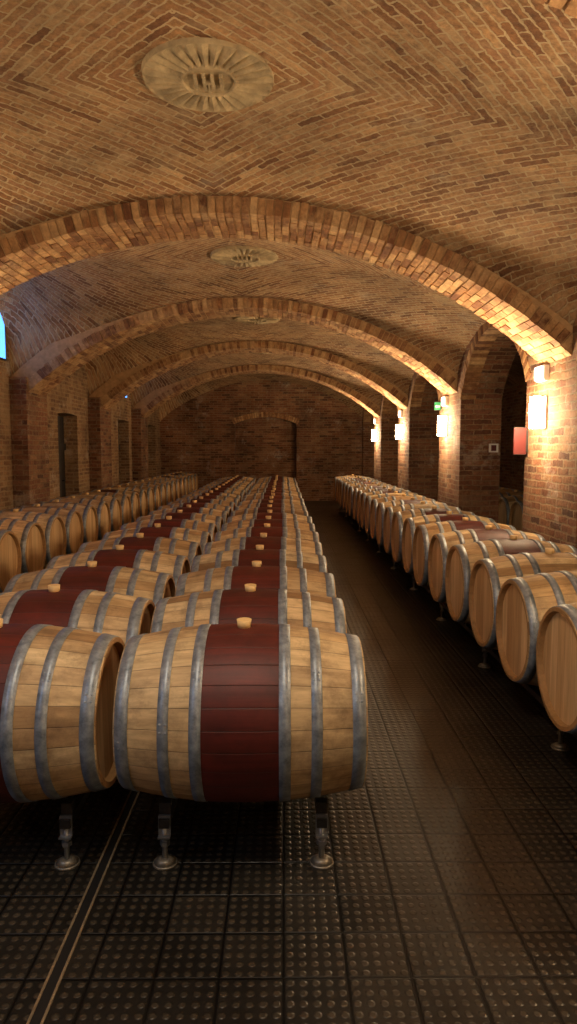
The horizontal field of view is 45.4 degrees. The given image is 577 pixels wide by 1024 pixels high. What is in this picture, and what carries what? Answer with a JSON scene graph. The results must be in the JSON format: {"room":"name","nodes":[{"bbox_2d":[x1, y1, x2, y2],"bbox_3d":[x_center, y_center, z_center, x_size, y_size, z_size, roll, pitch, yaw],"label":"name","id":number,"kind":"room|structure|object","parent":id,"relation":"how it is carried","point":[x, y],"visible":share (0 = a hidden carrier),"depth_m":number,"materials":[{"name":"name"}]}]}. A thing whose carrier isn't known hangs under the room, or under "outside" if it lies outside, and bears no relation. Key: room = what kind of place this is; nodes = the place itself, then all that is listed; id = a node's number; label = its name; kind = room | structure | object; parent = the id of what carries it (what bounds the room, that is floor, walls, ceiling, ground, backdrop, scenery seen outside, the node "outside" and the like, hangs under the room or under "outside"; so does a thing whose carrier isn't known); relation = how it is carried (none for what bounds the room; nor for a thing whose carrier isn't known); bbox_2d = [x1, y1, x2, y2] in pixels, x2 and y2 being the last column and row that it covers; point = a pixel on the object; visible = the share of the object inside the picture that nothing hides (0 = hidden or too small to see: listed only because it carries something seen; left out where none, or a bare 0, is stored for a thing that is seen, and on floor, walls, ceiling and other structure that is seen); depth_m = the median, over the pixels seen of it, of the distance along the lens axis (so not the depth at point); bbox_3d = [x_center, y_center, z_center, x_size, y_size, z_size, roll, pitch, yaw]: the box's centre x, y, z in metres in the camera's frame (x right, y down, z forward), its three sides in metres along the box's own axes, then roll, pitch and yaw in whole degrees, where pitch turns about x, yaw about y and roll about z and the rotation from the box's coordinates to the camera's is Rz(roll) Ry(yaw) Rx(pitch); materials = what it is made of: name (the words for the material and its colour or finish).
{"room":"wine cellar","nodes":[
{"label":"wine cellar","id":0,"kind":"room"},
{"bbox_2d":[0,341,160,510],"bbox_3d":[-3.995,-1.213,8.091,0.300,4.200,26.800,0,5,0],"label":"wall","id":1,"kind":"structure","parent":0,"point":[68,399],"depth_m":12.73,"materials":[{"name":"brick"}]},
{"bbox_2d":[0,314,5,358],"bbox_3d":[-3.831,-2.317,8.743,0.010,0.600,1.160,0,5,0],"label":"pane","id":2,"kind":"object","parent":1,"relation":"attached to","point":[2,327],"visible":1,"depth_m":9.24,"materials":[{"name":"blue glass"}]},
{"bbox_2d":[58,416,65,496],"bbox_3d":[-4.128,-0.601,12.214,0.070,2.200,1.080,0,5,0],"label":"planks","id":3,"kind":"object","parent":1,"relation":"attached to","point":[61,445],"visible":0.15,"depth_m":12.54,"materials":[{"name":"brown wood"}]},
{"bbox_2d":[0,0,576,420],"bbox_3d":[-0.725,-2.221,7.998,6.440,1.814,26.950,0,5,0],"label":"ceiling","id":4,"kind":"structure","parent":0,"point":[452,124],"depth_m":4.86,"materials":[{"name":"brick"}]},
{"bbox_2d":[141,37,273,111],"bbox_3d":[-0.474,-2.573,4.101,0.790,0.064,0.790,0,5,0],"label":"ceiling medallion","id":5,"kind":"object","parent":4,"relation":"attached to","point":[203,74],"depth_m":4.03,"materials":[{"name":"stone"}]},
{"bbox_2d":[210,246,277,266],"bbox_3d":[-0.505,-2.928,7.935,0.790,0.064,0.790,0,5,0],"label":"ceiling medallion","id":6,"kind":"object","parent":4,"relation":"attached to","point":[238,256],"depth_m":7.85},
{"bbox_2d":[234,317,279,323],"bbox_3d":[-0.536,-3.284,11.768,0.790,0.064,0.790,0,5,0],"label":"ceiling medallion","id":7,"kind":"object","parent":4,"relation":"attached to","point":[248,320],"depth_m":11.76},
{"bbox_2d":[0,501,576,1023],"bbox_3d":[0.585,0.925,8.326,9.500,0.100,27.000,0,5,0],"label":"floor","id":8,"kind":"structure","parent":0,"point":[448,895],"depth_m":2.63,"materials":[{"name":"rubber"}]},
{"bbox_2d":[9,377,49,507],"bbox_3d":[-3.755,-0.602,10.058,0.250,2.620,0.840,0,5,0],"label":"brick pilaster","id":9,"kind":"object","parent":8,"relation":"on","point":[28,411],"visible":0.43,"depth_m":9.66,"materials":[{"name":"brick"}]},
{"bbox_2d":[11,297,457,395],"bbox_3d":[-0.635,-2.393,9.909,6.630,1.566,0.704,0,5,0],"label":"brick arch","id":10,"kind":"object","parent":9,"relation":"on","point":[49,367],"visible":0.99,"depth_m":9.60,"materials":[{"name":"brick"}]},
{"bbox_2d":[54,792,89,870],"bbox_3d":[-1.247,0.562,10.378,0.720,0.243,15.482,0,5,0],"label":"rack","id":11,"kind":"object","parent":8,"relation":"on","point":[70,808],"visible":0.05,"depth_m":2.72,"materials":[{"name":"metal"}]},
{"bbox_2d":[0,618,124,802],"bbox_3d":[-1.187,0.801,2.837,0.944,0.757,0.727,0,7,0],"label":"wine barrel","id":12,"kind":"object","parent":11,"relation":"on","point":[58,684],"visible":0.88,"depth_m":2.57,"materials":[{"name":"brown wood"}]},
{"bbox_2d":[0,584,154,644],"bbox_3d":[-1.189,0.735,3.544,0.944,0.757,0.727,0,7,0],"label":"wine barrel","id":13,"kind":"object","parent":11,"relation":"on","point":[123,616],"visible":0.41,"depth_m":3.36,"materials":[{"name":"brown wood"}]},
{"bbox_2d":[3,561,175,605],"bbox_3d":[-1.203,0.670,4.251,0.944,0.752,0.722,0,4,0],"label":"wine barrel","id":14,"kind":"object","parent":11,"relation":"on","point":[137,582],"visible":0.24,"depth_m":4.08,"materials":[{"name":"brown wood"}]},
{"bbox_2d":[46,545,190,586],"bbox_3d":[-1.207,0.604,4.957,0.944,0.756,0.726,0,4,0],"label":"wine barrel","id":15,"kind":"object","parent":11,"relation":"on","point":[175,565],"visible":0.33,"depth_m":4.79,"materials":[{"name":"brown wood"}]},
{"bbox_2d":[77,533,201,568],"bbox_3d":[-1.209,0.538,5.665,0.944,0.737,0.705,0,5,0],"label":"wine barrel","id":16,"kind":"object","parent":11,"relation":"on","point":[189,549],"visible":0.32,"depth_m":5.50,"materials":[{"name":"brown wood"}]},
{"bbox_2d":[102,523,211,554],"bbox_3d":[-1.204,0.473,6.372,0.944,0.753,0.723,0,4,0],"label":"wine barrel","id":17,"kind":"object","parent":11,"relation":"on","point":[201,537],"visible":0.25,"depth_m":6.22,"materials":[{"name":"brown wood"}]},
{"bbox_2d":[120,516,217,541],"bbox_3d":[-1.219,0.407,7.078,0.944,0.757,0.727,0,7,0],"label":"wine barrel","id":18,"kind":"object","parent":11,"relation":"on","point":[211,528],"visible":0.24,"depth_m":6.93,"materials":[{"name":"brown wood"}]},
{"bbox_2d":[135,510,223,531],"bbox_3d":[-1.222,0.342,7.785,0.944,0.750,0.720,0,4,0],"label":"wine barrel","id":19,"kind":"object","parent":11,"relation":"on","point":[179,514],"visible":0.2,"depth_m":7.64,"materials":[{"name":"brown wood"}]},
{"bbox_2d":[149,504,228,523],"bbox_3d":[-1.221,0.277,8.492,0.944,0.743,0.713,0,6,0],"label":"wine barrel","id":20,"kind":"object","parent":11,"relation":"on","point":[202,510],"visible":0.23,"depth_m":8.35,"materials":[{"name":"brown wood"}]},
{"bbox_2d":[158,500,230,516],"bbox_3d":[-1.247,0.210,9.199,0.944,0.737,0.705,0,5,0],"label":"wine barrel","id":21,"kind":"object","parent":11,"relation":"on","point":[194,504],"visible":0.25,"depth_m":9.07,"materials":[{"name":"brown wood"}]},
{"bbox_2d":[167,496,234,511],"bbox_3d":[-1.248,0.145,9.906,0.944,0.758,0.728,0,7,0],"label":"wine barrel","id":22,"kind":"object","parent":11,"relation":"on","point":[200,500],"visible":0.22,"depth_m":9.77,"materials":[{"name":"brown wood"}]},
{"bbox_2d":[176,493,238,506],"bbox_3d":[-1.245,0.080,10.613,0.944,0.757,0.727,0,7,0],"label":"wine barrel","id":23,"kind":"object","parent":11,"relation":"on","point":[206,496],"visible":0.14,"depth_m":10.49,"materials":[{"name":"brown wood"}]},
{"bbox_2d":[182,490,240,501],"bbox_3d":[-1.262,0.014,11.320,0.944,0.737,0.705,0,5,0],"label":"wine barrel","id":24,"kind":"object","parent":11,"relation":"on","point":[211,492],"visible":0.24,"depth_m":11.20,"materials":[{"name":"brown wood"}]},
{"bbox_2d":[189,488,243,501],"bbox_3d":[-1.249,-0.052,12.027,0.944,0.758,0.728,0,7,0],"label":"wine barrel","id":25,"kind":"object","parent":11,"relation":"on","point":[241,494],"visible":0.21,"depth_m":11.90,"materials":[{"name":"brown wood"}]},
{"bbox_2d":[193,486,245,494],"bbox_3d":[-1.276,-0.117,12.734,0.944,0.737,0.705,0,5,0],"label":"wine barrel","id":26,"kind":"object","parent":11,"relation":"on","point":[218,487],"visible":0.19,"depth_m":12.61,"materials":[{"name":"brown wood"}]},
{"bbox_2d":[199,484,247,494],"bbox_3d":[-1.267,-0.183,13.441,0.944,0.755,0.725,0,4,0],"label":"wine barrel","id":27,"kind":"object","parent":11,"relation":"on","point":[222,485],"visible":0.19,"depth_m":13.32,"materials":[{"name":"brown wood"}]},
{"bbox_2d":[26,790,139,1023],"bbox_3d":[-0.774,0.885,8.186,0.048,0.005,26.450,0,5,0],"label":"channel","id":28,"kind":"object","parent":8,"relation":"on","point":[41,1008],"visible":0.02,"depth_m":2.39,"materials":[{"name":"metal"}]},
{"bbox_2d":[88,397,111,490],"bbox_3d":[-3.786,-0.957,13.891,0.250,2.620,0.840,0,5,0],"label":"brick pilaster","id":29,"kind":"object","parent":8,"relation":"on","point":[99,419],"visible":0.57,"depth_m":13.49,"materials":[{"name":"brick"}]},
{"bbox_2d":[89,340,407,409],"bbox_3d":[-0.666,-2.748,13.742,6.630,1.566,0.705,0,5,0],"label":"brick arch","id":30,"kind":"object","parent":29,"relation":"on","point":[121,384],"visible":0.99,"depth_m":13.41,"materials":[{"name":"brick"}]},
{"bbox_2d":[131,408,147,480],"bbox_3d":[-3.817,-1.313,17.725,0.250,2.620,0.840,0,5,0],"label":"brick pilaster","id":31,"kind":"object","parent":8,"relation":"on","point":[139,424],"visible":0.57,"depth_m":17.31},
{"bbox_2d":[133,364,379,417],"bbox_3d":[-0.697,-3.104,17.575,6.630,1.566,0.705,0,5,0],"label":"brick arch","id":32,"kind":"object","parent":31,"relation":"on","point":[156,398],"visible":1,"depth_m":17.24,"materials":[{"name":"brick"}]},
{"bbox_2d":[153,795,333,870],"bbox_3d":[-0.240,0.562,10.386,0.720,0.243,15.482,0,5,0],"label":"rack","id":33,"kind":"object","parent":8,"relation":"on","point":[321,861],"visible":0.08,"depth_m":2.72,"materials":[{"name":"metal"}]},
{"bbox_2d":[112,617,367,801],"bbox_3d":[-0.180,0.800,2.845,0.944,0.757,0.727,0,7,0],"label":"wine barrel","id":34,"kind":"object","parent":33,"relation":"on","point":[243,710],"visible":1,"depth_m":2.55,"materials":[{"name":"brown wood"}]},
{"bbox_2d":[150,583,346,632],"bbox_3d":[-0.193,0.735,3.552,0.944,0.757,0.727,0,7,0],"label":"wine barrel","id":35,"kind":"object","parent":33,"relation":"on","point":[221,606],"visible":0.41,"depth_m":3.36,"materials":[{"name":"brown wood"}]},
{"bbox_2d":[175,561,335,596],"bbox_3d":[-0.195,0.669,4.259,0.944,0.747,0.717,0,4,0],"label":"wine barrel","id":36,"kind":"object","parent":33,"relation":"on","point":[229,577],"visible":0.23,"depth_m":4.08,"materials":[{"name":"brown wood"}]},
{"bbox_2d":[190,545,326,572],"bbox_3d":[-0.205,0.604,4.965,0.944,0.743,0.713,0,5,0],"label":"wine barrel","id":37,"kind":"object","parent":33,"relation":"on","point":[238,557],"visible":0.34,"depth_m":4.80,"materials":[{"name":"brown wood"}]},
{"bbox_2d":[203,533,322,555],"bbox_3d":[-0.203,0.538,5.673,0.944,0.751,0.721,0,6,0],"label":"wine barrel","id":38,"kind":"object","parent":33,"relation":"on","point":[269,542],"visible":0.28,"depth_m":5.51,"materials":[{"name":"brown wood"}]},
{"bbox_2d":[214,523,318,541],"bbox_3d":[-0.196,0.473,6.380,0.944,0.737,0.707,0,5,0],"label":"wine barrel","id":39,"kind":"object","parent":33,"relation":"on","point":[302,534],"visible":0.26,"depth_m":6.22,"materials":[{"name":"brown wood"}]},
{"bbox_2d":[221,516,314,530],"bbox_3d":[-0.205,0.407,7.087,0.944,0.737,0.707,0,5,0],"label":"wine barrel","id":40,"kind":"object","parent":33,"relation":"on","point":[252,522],"visible":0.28,"depth_m":6.94,"materials":[{"name":"brown wood"}]},
{"bbox_2d":[230,504,307,516],"bbox_3d":[-0.231,0.275,8.500,0.944,0.737,0.705,0,5,0],"label":"wine barrel","id":41,"kind":"object","parent":33,"relation":"on","point":[269,506],"visible":0.2,"depth_m":8.36,"materials":[{"name":"brown wood"}]},
{"bbox_2d":[227,510,311,522],"bbox_3d":[-0.210,0.341,7.793,0.944,0.737,0.706,0,5,0],"label":"wine barrel","id":42,"kind":"object","parent":33,"relation":"on","point":[274,515],"visible":0.25,"depth_m":7.65,"materials":[{"name":"brown wood"}]},
{"bbox_2d":[235,500,306,510],"bbox_3d":[-0.235,0.210,9.207,0.944,0.754,0.724,0,4,0],"label":"wine barrel","id":43,"kind":"object","parent":33,"relation":"on","point":[286,505],"visible":0.2,"depth_m":9.07,"materials":[{"name":"brown wood"}]},
{"bbox_2d":[238,496,304,505],"bbox_3d":[-0.245,0.145,9.914,0.944,0.748,0.718,0,6,0],"label":"wine barrel","id":44,"kind":"object","parent":33,"relation":"on","point":[270,497],"visible":0.18,"depth_m":9.78,"materials":[{"name":"brown wood"}]},
{"bbox_2d":[242,493,303,501],"bbox_3d":[-0.236,0.079,10.621,0.944,0.737,0.705,0,5,0],"label":"wine barrel","id":45,"kind":"object","parent":33,"relation":"on","point":[272,494],"visible":0.16,"depth_m":10.50,"materials":[{"name":"brown wood"}]},
{"bbox_2d":[244,490,301,497],"bbox_3d":[-0.258,0.014,11.328,0.944,0.741,0.711,0,5,0],"label":"wine barrel","id":46,"kind":"object","parent":33,"relation":"on","point":[272,491],"visible":0.15,"depth_m":11.21,"materials":[{"name":"brown wood"}]},
{"bbox_2d":[248,486,299,491],"bbox_3d":[-0.271,-0.117,12.742,0.944,0.737,0.707,0,5,0],"label":"wine barrel","id":47,"kind":"object","parent":33,"relation":"on","point":[272,487],"visible":0.16,"depth_m":12.62,"materials":[{"name":"brown wood"}]},
{"bbox_2d":[247,488,301,495],"bbox_3d":[-0.249,-0.052,12.035,0.944,0.756,0.726,0,7,0],"label":"wine barrel","id":48,"kind":"object","parent":33,"relation":"on","point":[260,491],"visible":0.15,"depth_m":11.91,"materials":[{"name":"brown wood"}]},
{"bbox_2d":[250,484,298,489],"bbox_3d":[-0.265,-0.184,13.449,0.944,0.737,0.705,0,5,0],"label":"wine barrel","id":49,"kind":"object","parent":33,"relation":"on","point":[275,485],"visible":0.09,"depth_m":13.33,"materials":[{"name":"brown wood"}]},
{"bbox_2d":[338,505,576,751],"bbox_3d":[1.748,0.544,10.570,0.720,0.243,16.180,0,5,0],"label":"rack","id":50,"kind":"object","parent":8,"relation":"on","point":[533,690],"visible":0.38,"depth_m":5.16,"materials":[{"name":"metal"}]},
{"bbox_2d":[340,478,380,506],"bbox_3d":[1.692,-0.431,16.113,0.944,0.758,0.728,0,7,0],"label":"wine barrel","id":51,"kind":"object","parent":50,"relation":"on","point":[360,479],"visible":0.23,"depth_m":16.02,"materials":[{"name":"brown wood"}]},
{"bbox_2d":[342,479,385,509],"bbox_3d":[1.702,-0.365,15.406,0.944,0.744,0.714,0,5,0],"label":"wine barrel","id":52,"kind":"object","parent":50,"relation":"on","point":[351,482],"visible":0.23,"depth_m":15.32,"materials":[{"name":"brown wood"}]},
{"bbox_2d":[345,481,391,512],"bbox_3d":[1.708,-0.299,14.699,0.944,0.748,0.718,0,4,0],"label":"wine barrel","id":53,"kind":"object","parent":50,"relation":"on","point":[367,482],"visible":0.21,"depth_m":14.62,"materials":[{"name":"brown wood"}]},
{"bbox_2d":[348,482,395,516],"bbox_3d":[1.711,-0.234,13.992,0.944,0.737,0.705,0,5,0],"label":"wine barrel","id":54,"kind":"object","parent":50,"relation":"on","point":[351,488],"visible":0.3,"depth_m":13.88,"materials":[{"name":"brown wood"}]},
{"bbox_2d":[352,484,403,519],"bbox_3d":[1.733,-0.168,13.286,0.944,0.757,0.727,0,4,0],"label":"wine barrel","id":55,"kind":"object","parent":50,"relation":"on","point":[355,490],"visible":0.21,"depth_m":13.18,"materials":[{"name":"brown wood"}]},
{"bbox_2d":[356,486,410,523],"bbox_3d":[1.741,-0.103,12.579,0.944,0.757,0.727,0,4,0],"label":"wine barrel","id":56,"kind":"object","parent":50,"relation":"on","point":[360,492],"visible":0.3,"depth_m":12.50,"materials":[{"name":"brown wood"}]},
{"bbox_2d":[360,488,417,528],"bbox_3d":[1.736,-0.037,11.872,0.944,0.752,0.722,0,7,0],"label":"wine barrel","id":57,"kind":"object","parent":50,"relation":"on","point":[363,495],"visible":0.2,"depth_m":11.79,"materials":[{"name":"brown wood"}]},
{"bbox_2d":[364,491,425,533],"bbox_3d":[1.736,0.028,11.165,0.944,0.737,0.705,0,5,0],"label":"wine barrel","id":58,"kind":"object","parent":50,"relation":"on","point":[368,499],"visible":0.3,"depth_m":11.07,"materials":[{"name":"brown wood"}]},
{"bbox_2d":[370,494,435,539],"bbox_3d":[1.739,0.094,10.458,0.944,0.740,0.710,0,5,0],"label":"wine barrel","id":59,"kind":"object","parent":50,"relation":"on","point":[374,502],"visible":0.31,"depth_m":10.35,"materials":[{"name":"brown wood"}]},
{"bbox_2d":[376,497,446,545],"bbox_3d":[1.745,0.159,9.751,0.944,0.737,0.705,0,5,0],"label":"wine barrel","id":60,"kind":"object","parent":50,"relation":"on","point":[381,507],"visible":0.3,"depth_m":9.64,"materials":[{"name":"brown wood"}]},
{"bbox_2d":[383,501,460,553],"bbox_3d":[1.756,0.225,9.044,0.944,0.749,0.719,0,4,0],"label":"wine barrel","id":61,"kind":"object","parent":50,"relation":"on","point":[389,511],"visible":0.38,"depth_m":8.94,"materials":[{"name":"brown wood"}]},
{"bbox_2d":[391,506,474,563],"bbox_3d":[1.756,0.291,8.337,0.944,0.738,0.708,0,5,0],"label":"wine barrel","id":62,"kind":"object","parent":50,"relation":"on","point":[398,519],"visible":0.32,"depth_m":8.21,"materials":[{"name":"brown wood"}]},
{"bbox_2d":[402,511,494,573],"bbox_3d":[1.774,0.356,7.630,0.944,0.737,0.705,0,5,0],"label":"wine barrel","id":63,"kind":"object","parent":50,"relation":"on","point":[410,524],"visible":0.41,"depth_m":7.52,"materials":[{"name":"brown wood"}]},
{"bbox_2d":[412,517,515,587],"bbox_3d":[1.771,0.422,6.923,0.944,0.737,0.706,0,5,0],"label":"wine barrel","id":64,"kind":"object","parent":50,"relation":"on","point":[423,534],"visible":0.33,"depth_m":6.79,"materials":[{"name":"brown wood"}]},
{"bbox_2d":[428,525,545,602],"bbox_3d":[1.789,0.487,6.216,0.944,0.737,0.705,0,5,0],"label":"wine barrel","id":65,"kind":"object","parent":50,"relation":"on","point":[440,545],"visible":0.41,"depth_m":6.09,"materials":[{"name":"brown wood"}]},
{"bbox_2d":[445,535,576,623],"bbox_3d":[1.790,0.553,5.509,0.944,0.737,0.706,0,5,0],"label":"wine barrel","id":66,"kind":"object","parent":50,"relation":"on","point":[461,558],"visible":0.44,"depth_m":5.37,"materials":[{"name":"brown wood"}]},
{"bbox_2d":[469,548,576,649],"bbox_3d":[1.804,0.619,4.802,0.944,0.739,0.709,0,5,0],"label":"wine barrel","id":67,"kind":"object","parent":50,"relation":"on","point":[488,575],"visible":0.53,"depth_m":4.68,"materials":[{"name":"brown wood"}]},
{"bbox_2d":[496,570,576,685],"bbox_3d":[1.792,0.684,4.095,0.944,0.750,0.720,0,4,0],"label":"wine barrel","id":68,"kind":"object","parent":50,"relation":"on","point":[522,602],"visible":0.63,"depth_m":3.98,"materials":[{"name":"brown wood"}]},
{"bbox_2d":[536,602,576,734],"bbox_3d":[1.795,0.750,3.388,0.944,0.737,0.707,0,5,0],"label":"wine barrel","id":69,"kind":"object","parent":50,"relation":"on","point":[556,645],"visible":1,"depth_m":3.43,"materials":[{"name":"brown wood"}]},
{"bbox_3d":[-3.141,0.420,11.910,0.720,0.243,18.310,0,5,0],"label":"rack","id":70,"kind":"object","parent":8,"relation":"on","visible":0},
{"bbox_2d":[0,529,21,592],"bbox_3d":[-3.098,0.462,6.496,0.944,0.737,0.707,0,5,0],"label":"wine barrel","id":71,"kind":"object","parent":70,"relation":"on","point":[10,550],"visible":0.71,"depth_m":6.55,"materials":[{"name":"brown wood"}]},
{"bbox_2d":[0,518,45,573],"bbox_3d":[-3.104,0.396,7.203,0.944,0.737,0.706,0,5,0],"label":"wine barrel","id":72,"kind":"object","parent":70,"relation":"on","point":[30,535],"visible":0.64,"depth_m":7.12,"materials":[{"name":"brown wood"}]},
{"bbox_2d":[0,509,66,568],"bbox_3d":[-3.110,0.330,7.910,0.944,0.757,0.727,0,7,0],"label":"wine barrel","id":73,"kind":"object","parent":70,"relation":"on","point":[53,526],"visible":0.36,"depth_m":7.79,"materials":[{"name":"brown wood"}]},
{"bbox_2d":[0,504,83,554],"bbox_3d":[-3.115,0.265,8.617,0.944,0.737,0.705,0,5,0],"label":"wine barrel","id":74,"kind":"object","parent":70,"relation":"on","point":[72,519],"visible":0.39,"depth_m":8.51,"materials":[{"name":"brown wood"}]},
{"bbox_2d":[21,499,97,542],"bbox_3d":[-3.121,0.199,9.324,0.944,0.745,0.715,0,5,0],"label":"wine barrel","id":75,"kind":"object","parent":70,"relation":"on","point":[88,513],"visible":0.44,"depth_m":9.22,"materials":[{"name":"brown wood"}]},
{"bbox_2d":[39,496,110,540],"bbox_3d":[-3.127,0.133,10.031,0.944,0.737,0.705,0,5,0],"label":"wine barrel","id":76,"kind":"object","parent":70,"relation":"on","point":[102,508],"visible":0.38,"depth_m":9.91,"materials":[{"name":"brown wood"}]},
{"bbox_2d":[56,493,121,531],"bbox_3d":[-3.132,0.068,10.738,0.944,0.737,0.705,0,5,0],"label":"wine barrel","id":77,"kind":"object","parent":70,"relation":"on","point":[114,503],"visible":0.29,"depth_m":10.64,"materials":[{"name":"brown wood"}]},
{"bbox_2d":[70,490,131,524],"bbox_3d":[-3.138,0.003,11.444,0.944,0.744,0.714,0,5,0],"label":"wine barrel","id":78,"kind":"object","parent":70,"relation":"on","point":[125,501],"visible":0.3,"depth_m":11.35,"materials":[{"name":"brown wood"}]},
{"bbox_2d":[82,487,139,522],"bbox_3d":[-3.144,-0.063,12.151,0.944,0.737,0.706,0,5,0],"label":"wine barrel","id":79,"kind":"object","parent":70,"relation":"on","point":[134,497],"visible":0.23,"depth_m":12.06,"materials":[{"name":"brown wood"}]},
{"bbox_2d":[95,485,147,516],"bbox_3d":[-3.149,-0.128,12.858,0.944,0.736,0.706,0,5,0],"label":"wine barrel","id":80,"kind":"object","parent":70,"relation":"on","point":[142,493],"visible":0.27,"depth_m":12.78,"materials":[{"name":"brown wood"}]},
{"bbox_2d":[104,483,154,514],"bbox_3d":[-3.155,-0.195,13.565,0.944,0.737,0.706,0,5,0],"label":"wine barrel","id":81,"kind":"object","parent":70,"relation":"on","point":[150,492],"visible":0.24,"depth_m":13.47,"materials":[{"name":"brown wood"}]},
{"bbox_2d":[113,482,160,509],"bbox_3d":[-3.161,-0.260,14.272,0.944,0.741,0.711,0,6,0],"label":"wine barrel","id":82,"kind":"object","parent":70,"relation":"on","point":[157,493],"visible":0.25,"depth_m":14.19,"materials":[{"name":"brown wood"}]},
{"bbox_2d":[123,480,166,505],"bbox_3d":[-3.166,-0.326,14.979,0.944,0.737,0.705,0,5,0],"label":"wine barrel","id":83,"kind":"object","parent":70,"relation":"on","point":[162,486],"visible":0.26,"depth_m":14.91,"materials":[{"name":"brown wood"}]},
{"bbox_2d":[132,479,171,504],"bbox_3d":[-3.172,-0.391,15.686,0.944,0.737,0.705,0,5,0],"label":"wine barrel","id":84,"kind":"object","parent":70,"relation":"on","point":[167,484],"visible":0.2,"depth_m":15.60,"materials":[{"name":"brown wood"}]},
{"bbox_2d":[136,477,176,501],"bbox_3d":[-3.178,-0.457,16.393,0.944,0.750,0.720,0,4,0],"label":"wine barrel","id":85,"kind":"object","parent":70,"relation":"on","point":[173,483],"visible":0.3,"depth_m":16.33,"materials":[{"name":"brown wood"}]},
{"bbox_2d":[141,476,180,498],"bbox_3d":[-3.183,-0.522,17.100,0.944,0.737,0.705,0,5,0],"label":"wine barrel","id":86,"kind":"object","parent":70,"relation":"on","point":[178,485],"visible":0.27,"depth_m":17.03,"materials":[{"name":"brown wood"}]},
{"bbox_2d":[150,475,184,497],"bbox_3d":[-3.189,-0.588,17.807,0.944,0.748,0.718,0,4,0],"label":"wine barrel","id":87,"kind":"object","parent":70,"relation":"on","point":[182,483],"visible":0.19,"depth_m":17.73,"materials":[{"name":"brown wood"}]},
{"bbox_3d":[3.777,0.415,11.965,0.720,0.243,18.310,0,5,0],"label":"rack","id":88,"kind":"object","parent":8,"relation":"on","visible":0},
{"bbox_2d":[498,495,522,524],"bbox_3d":[3.786,0.063,10.793,0.944,0.737,0.706,0,5,0],"label":"wine barrel","id":89,"kind":"object","parent":88,"relation":"on","point":[505,503],"visible":0.12,"depth_m":10.66,"materials":[{"name":"brown wood"}]},
{"bbox_2d":[509,500,522,530],"bbox_3d":[3.789,0.129,10.086,0.944,0.740,0.710,0,6,0],"label":"wine barrel","id":90,"kind":"object","parent":88,"relation":"on","point":[516,511],"visible":0.11,"depth_m":10.09,"materials":[{"name":"brown wood"}]},
{"bbox_2d":[160,380,439,500],"bbox_3d":[0.528,-2.448,21.410,9.400,4.200,0.280,0,5,0],"label":"wall","id":91,"kind":"structure","parent":0,"point":[200,437],"depth_m":21.30,"materials":[{"name":"brick"}]},
{"bbox_2d":[232,412,299,423],"bbox_3d":[-0.701,-2.890,21.263,2.093,0.374,0.112,0,5,0],"label":"blocks","id":92,"kind":"object","parent":91,"relation":"attached to","point":[260,414],"visible":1,"depth_m":21.20,"materials":[{"name":"brick"}]},
{"bbox_2d":[362,315,576,548],"bbox_3d":[2.655,-1.138,8.101,0.560,4.050,27.100,0,5,0],"label":"wall","id":93,"kind":"structure","parent":0,"point":[468,473],"depth_m":9.49,"materials":[{"name":"brick"}]},
{"bbox_2d":[437,415,447,435],"bbox_3d":[2.289,-1.285,10.284,0.134,0.300,0.180,0,5,0],"label":"wall sconce","id":94,"kind":"object","parent":93,"relation":"attached to","point":[442,430],"visible":1,"depth_m":10.24,"materials":[{"name":"glass"}]},
{"bbox_2d":[363,322,576,425],"bbox_3d":[2.467,-1.864,8.136,0.214,0.883,25.883,0,5,0],"label":"arches","id":95,"kind":"object","parent":93,"relation":"attached to","point":[484,338],"visible":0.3,"depth_m":9.15,"materials":[{"name":"brick"}]},
{"bbox_2d":[512,427,528,454],"bbox_3d":[2.313,-0.709,6.883,0.144,0.272,0.040,0,5,0],"label":"sign","id":96,"kind":"object","parent":93,"relation":"attached to","point":[520,434],"visible":1,"depth_m":6.87,"materials":[{"name":"red plastic"}]},
{"bbox_2d":[527,396,547,428],"bbox_3d":[2.320,-0.930,6.450,0.134,0.300,0.180,0,5,0],"label":"wall sconce","id":97,"kind":"object","parent":93,"relation":"attached to","point":[538,405],"visible":1,"depth_m":6.40,"materials":[{"name":"glass"}]},
{"bbox_2d":[534,365,549,381],"bbox_3d":[2.353,-1.288,6.417,0.069,0.140,0.200,0,5,0],"label":"emergency light","id":98,"kind":"object","parent":93,"relation":"attached to","point":[541,373],"visible":1,"depth_m":6.33,"materials":[{"name":"white plastic"}]},
{"bbox_2d":[534,366,543,380],"bbox_3d":[2.328,-1.288,6.417,0.020,0.120,0.180,0,5,0],"label":"diffuser","id":99,"kind":"object","parent":98,"relation":"attached to","point":[538,371],"depth_m":6.38,"materials":[{"name":"white"}]},
{"bbox_2d":[499,387,526,490],"bbox_3d":[5.234,-1.070,8.178,0.200,3.900,26.800,0,5,0],"label":"wall","id":100,"kind":"structure","parent":0,"point":[513,409],"depth_m":15.70,"materials":[{"name":"brick"}]},
{"bbox_2d":[504,351,526,391],"bbox_3d":[4.085,-2.196,8.064,2.300,0.536,26.800,0,5,0],"label":"ceiling","id":101,"kind":"structure","parent":0,"point":[516,377],"depth_m":14.64,"materials":[{"name":"brick"}]},
{"bbox_3d":[-3.694,0.110,2.391,0.250,2.620,0.840,0,5,0],"label":"brick pilaster","id":102,"kind":"object","parent":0,"visible":0},
{"bbox_2d":[533,0,576,18],"bbox_3d":[-0.574,-1.681,2.241,6.630,1.566,0.706,0,5,0],"label":"brick arch","id":103,"kind":"object","parent":102,"relation":"on","point":[570,6],"visible":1,"depth_m":2.57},
{"bbox_3d":[-3.725,-0.246,6.224,0.250,2.620,0.840,0,5,0],"label":"brick pilaster","id":104,"kind":"object","parent":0,"visible":0},
{"bbox_2d":[0,196,572,364],"bbox_3d":[-0.605,-2.037,6.075,6.630,1.566,0.705,0,5,0],"label":"brick arch","id":105,"kind":"object","parent":104,"relation":"on","point":[27,253],"visible":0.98,"depth_m":5.82,"materials":[{"name":"brick"}]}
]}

